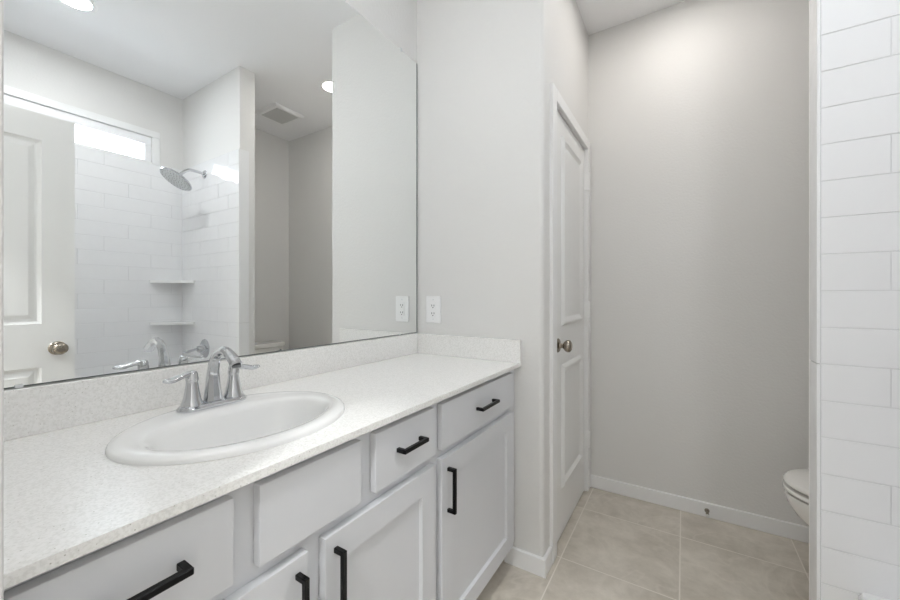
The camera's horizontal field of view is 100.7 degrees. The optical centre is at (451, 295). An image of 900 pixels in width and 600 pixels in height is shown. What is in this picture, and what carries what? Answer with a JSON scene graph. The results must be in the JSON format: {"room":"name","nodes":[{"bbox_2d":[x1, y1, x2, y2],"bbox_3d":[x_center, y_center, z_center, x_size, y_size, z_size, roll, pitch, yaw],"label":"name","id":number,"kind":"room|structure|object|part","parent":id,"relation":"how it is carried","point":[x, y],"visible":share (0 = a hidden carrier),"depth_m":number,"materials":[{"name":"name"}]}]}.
{"room":"bathroom","nodes":[
{"label":"bathroom","id":0,"kind":"room"},
{"bbox_2d":[0,0,3,599],"bbox_3d":[-0.044,-0.216,-0.085,2.305,2.743,0.328,0,0,32],"label":"wall","id":1,"kind":"structure","parent":0,"point":[1,1],"depth_m":0.32,"materials":[{"name":"white paint"}]},
{"bbox_2d":[4,0,416,389],"bbox_3d":[-0.811,-0.216,0.959,0.100,2.743,4.170,0,0,32],"label":"wall","id":2,"kind":"structure","parent":0,"point":[395,19],"depth_m":1.74,"materials":[{"name":"white paint"}]},
{"bbox_2d":[4,0,416,388],"bbox_3d":[-0.551,-0.497,1.272,0.009,1.364,1.432,0,0,32],"label":"wall mirror","id":3,"kind":"object","parent":2,"relation":"attached to","point":[185,180],"visible":1,"depth_m":1.02,"materials":[{"name":"silver mirror"}]},
{"bbox_2d":[4,333,417,440],"bbox_3d":[-0.546,0.235,1.270,0.019,0.098,1.440,0,0,32],"label":"backsplash","id":4,"kind":"structure","parent":2,"relation":"attached to","point":[38,409],"depth_m":0.92,"materials":[{"name":"stone"}]},
{"bbox_2d":[417,0,587,556],"bbox_3d":[0.331,-0.216,2.079,0.653,2.743,0.860,0,0,32],"label":"wall","id":5,"kind":"structure","parent":0,"point":[486,69],"depth_m":1.67,"materials":[{"name":"white paint"}]},
{"bbox_2d":[426,296,440,322],"bbox_3d":[-0.087,0.066,1.829,0.086,0.132,0.009,0,0,32],"label":"wall outlet","id":6,"kind":"object","parent":5,"relation":"attached to","point":[433,303],"visible":1,"depth_m":1.82,"materials":[{"name":"white plastic"}]},
{"bbox_2d":[430,302,435,316],"bbox_3d":[-0.089,0.066,1.827,0.035,0.070,0.004,0,0,32],"label":"receptacle","id":7,"kind":"object","parent":6,"relation":"attached to","point":[432,304],"depth_m":1.82,"materials":[{"name":"white plastic"}]},
{"bbox_2d":[504,546,551,577],"bbox_3d":[0.334,1.118,1.613,0.181,0.074,0.097,0,0,32],"label":"baseboard","id":8,"kind":"structure","parent":5,"relation":"attached to","point":[540,566],"depth_m":1.57,"materials":[{"name":"white paint"}]},
{"bbox_2d":[550,82,590,563],"bbox_3d":[0.611,0.116,1.948,0.161,2.078,0.762,0,0,32],"label":"door","id":9,"kind":"structure","parent":5,"relation":"in","point":[570,148],"depth_m":1.89,"materials":[{"name":"white paint"}]},
{"bbox_3d":[0.524,0.230,1.719,0.066,0.065,0.065,0,0,32],"label":"knob","id":10,"kind":"part","parent":9,"relation":"part of","materials":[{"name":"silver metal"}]},
{"bbox_2d":[576,0,686,34],"bbox_3d":[0.210,-1.628,0.323,2.505,0.080,4.170,0,0,32],"label":"ceiling","id":11,"kind":"structure","parent":0,"point":[597,15],"depth_m":2.07,"materials":[{"name":"white paint"}]},
{"bbox_2d":[476,487,808,599],"bbox_3d":[0.210,1.195,0.323,2.505,0.080,4.170,0,0,32],"label":"floor","id":12,"kind":"structure","parent":0,"point":[612,546],"depth_m":1.62,"materials":[{"name":"tile"}]},
{"bbox_2d":[4,405,434,599],"bbox_3d":[-0.471,0.727,0.864,0.572,0.856,0.826,0,0,32],"label":"vanity cabinet","id":13,"kind":"object","parent":12,"relation":"on","point":[354,519],"visible":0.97,"depth_m":0.69,"materials":[{"name":"white paint"}]},
{"bbox_3d":[-0.412,0.386,0.493,0.020,0.138,0.235,0,0,32],"label":"drawer","id":14,"kind":"part","parent":13,"relation":"part of","materials":[{"name":"white paint"}]},
{"bbox_3d":[-0.392,0.378,0.478,0.029,0.010,0.100,0,0,32],"label":"bar pull","id":15,"kind":"part","parent":13,"relation":"part of","materials":[{"name":"black metal"}]},
{"bbox_2d":[4,333,520,589],"bbox_3d":[-0.317,0.242,1.127,0.557,0.113,1.440,0,0,32],"label":"countertop","id":16,"kind":"structure","parent":13,"relation":"on","point":[65,501],"depth_m":0.76,"materials":[{"name":"stone"}]},
{"bbox_2d":[162,346,259,412],"bbox_3d":[-0.585,0.197,0.927,0.170,0.149,0.160,0,0,-15],"label":"faucet","id":17,"kind":"object","parent":16,"relation":"on","point":[192,401],"visible":1,"depth_m":0.92,"materials":[{"name":"silver metal"}]},
{"bbox_3d":[-0.630,0.189,0.864,0.023,0.021,0.070,0,0,23],"label":"lever","id":18,"kind":"part","parent":17,"relation":"part of","materials":[{"name":"silver metal"}]},
{"bbox_3d":[-0.620,0.221,0.892,0.045,0.084,0.047,0,0,32],"label":"handle","id":19,"kind":"part","parent":17,"relation":"part of","materials":[{"name":"silver metal"}]},
{"bbox_3d":[-0.595,0.265,0.933,0.054,0.013,0.158,0,0,32],"label":"deck plate","id":20,"kind":"part","parent":17,"relation":"part of","materials":[{"name":"silver metal"}]},
{"bbox_3d":[-0.556,0.193,0.909,0.138,0.140,0.046,0,0,32],"label":"spout","id":21,"kind":"part","parent":17,"relation":"part of","materials":[{"name":"silver metal"}]},
{"bbox_3d":[-0.569,0.221,0.975,0.045,0.084,0.047,0,0,32],"label":"handle","id":22,"kind":"part","parent":17,"relation":"part of","materials":[{"name":"silver metal"}]},
{"bbox_3d":[-0.548,0.189,0.995,0.023,0.021,0.070,0,0,41],"label":"lever","id":23,"kind":"part","parent":17,"relation":"part of","materials":[{"name":"silver metal"}]},
{"bbox_2d":[105,391,344,465],"bbox_3d":[-0.469,0.343,0.847,0.396,0.146,0.470,0,0,32],"label":"sink","id":24,"kind":"object","parent":16,"relation":"in","point":[261,421],"visible":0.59,"depth_m":0.84,"materials":[{"name":"white ceramic"}]},
{"bbox_3d":[-0.376,0.759,0.550,0.020,0.557,0.371,0,0,32],"label":"door","id":25,"kind":"part","parent":13,"relation":"part of","materials":[{"name":"white paint"}]},
{"bbox_3d":[-0.269,0.574,0.675,0.029,0.134,0.010,0,0,32],"label":"bar pull","id":26,"kind":"part","parent":13,"relation":"part of","materials":[{"name":"black metal"}]},
{"bbox_3d":[-0.223,0.576,0.750,0.029,0.134,0.010,0,0,32],"label":"bar pull","id":27,"kind":"part","parent":13,"relation":"part of","materials":[{"name":"black metal"}]},
{"bbox_3d":[-0.155,0.759,0.905,0.020,0.557,0.387,0,0,32],"label":"door","id":28,"kind":"part","parent":13,"relation":"part of","materials":[{"name":"white paint"}]},
{"bbox_3d":[-0.118,0.386,0.964,0.020,0.138,0.240,0,0,32],"label":"drawer","id":29,"kind":"part","parent":13,"relation":"part of","materials":[{"name":"white paint"}]},
{"bbox_3d":[-0.096,0.380,0.953,0.029,0.010,0.100,0,0,32],"label":"bar pull","id":30,"kind":"part","parent":13,"relation":"part of","materials":[{"name":"black metal"}]},
{"bbox_2d":[433,370,513,599],"bbox_3d":[-0.092,0.727,1.474,0.572,0.856,0.611,0,0,32],"label":"vanity cabinet","id":31,"kind":"object","parent":12,"relation":"on","point":[473,459],"visible":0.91,"depth_m":1.27,"materials":[{"name":"white paint"}]},
{"bbox_3d":[0.003,0.580,1.112,0.029,0.134,0.010,0,0,32],"label":"bar pull","id":32,"kind":"part","parent":31,"relation":"part of","materials":[{"name":"black metal"}]},
{"bbox_3d":[0.106,0.386,1.324,0.020,0.138,0.529,0,0,32],"label":"drawer","id":33,"kind":"part","parent":31,"relation":"part of","materials":[{"name":"white paint"}]},
{"bbox_3d":[0.132,0.385,1.320,0.029,0.010,0.134,0,0,32],"label":"bar pull","id":34,"kind":"part","parent":31,"relation":"part of","materials":[{"name":"black metal"}]},
{"bbox_2d":[782,469,808,525],"bbox_3d":[1.658,0.795,1.259,0.816,0.720,0.498,0,0,32],"label":"toilet","id":35,"kind":"object","parent":12,"relation":"on","point":[795,483],"visible":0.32,"depth_m":1.42,"materials":[{"name":"white ceramic"}]},
{"bbox_3d":[1.552,0.748,1.325,0.566,0.016,0.368,0,0,32],"label":"seat","id":36,"kind":"part","parent":35,"relation":"part of","materials":[{"name":"white"}]},
{"bbox_3d":[1.552,0.718,1.325,0.565,0.027,0.368,0,0,32],"label":"lid","id":37,"kind":"part","parent":35,"relation":"part of","materials":[{"name":"white"}]},
{"bbox_2d":[858,593,888,599],"bbox_3d":[0.985,0.966,0.126,0.762,0.378,1.552,0,0,32],"label":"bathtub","id":38,"kind":"object","parent":12,"relation":"on","point":[864,596],"visible":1,"depth_m":0.96,"materials":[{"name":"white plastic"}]},
{"bbox_2d":[588,0,808,526],"bbox_3d":[1.286,-0.216,2.050,2.305,2.743,0.100,0,0,32],"label":"wall","id":39,"kind":"structure","parent":0,"point":[698,110],"depth_m":1.97,"materials":[{"name":"white paint"}]},
{"bbox_2d":[591,474,808,542],"bbox_3d":[1.534,1.118,1.830,1.651,0.074,0.014,0,0,32],"label":"baseboard","id":40,"kind":"structure","parent":39,"relation":"attached to","point":[782,528],"depth_m":1.95,"materials":[{"name":"white paint"}]},
{"bbox_2d":[705,508,709,517],"bbox_3d":[1.317,1.119,1.918,0.022,0.022,0.066,0,0,32],"label":"door stop","id":41,"kind":"object","parent":40,"relation":"attached to","point":[707,511],"visible":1,"depth_m":1.92,"materials":[{"name":"silver metal"}]},
{"bbox_2d":[809,0,899,599],"bbox_3d":[1.397,-0.216,0.852,0.849,2.743,0.120,0,0,32],"label":"wall","id":42,"kind":"structure","parent":0,"point":[854,45],"depth_m":0.99,"materials":[{"name":"white tile"}]}
]}

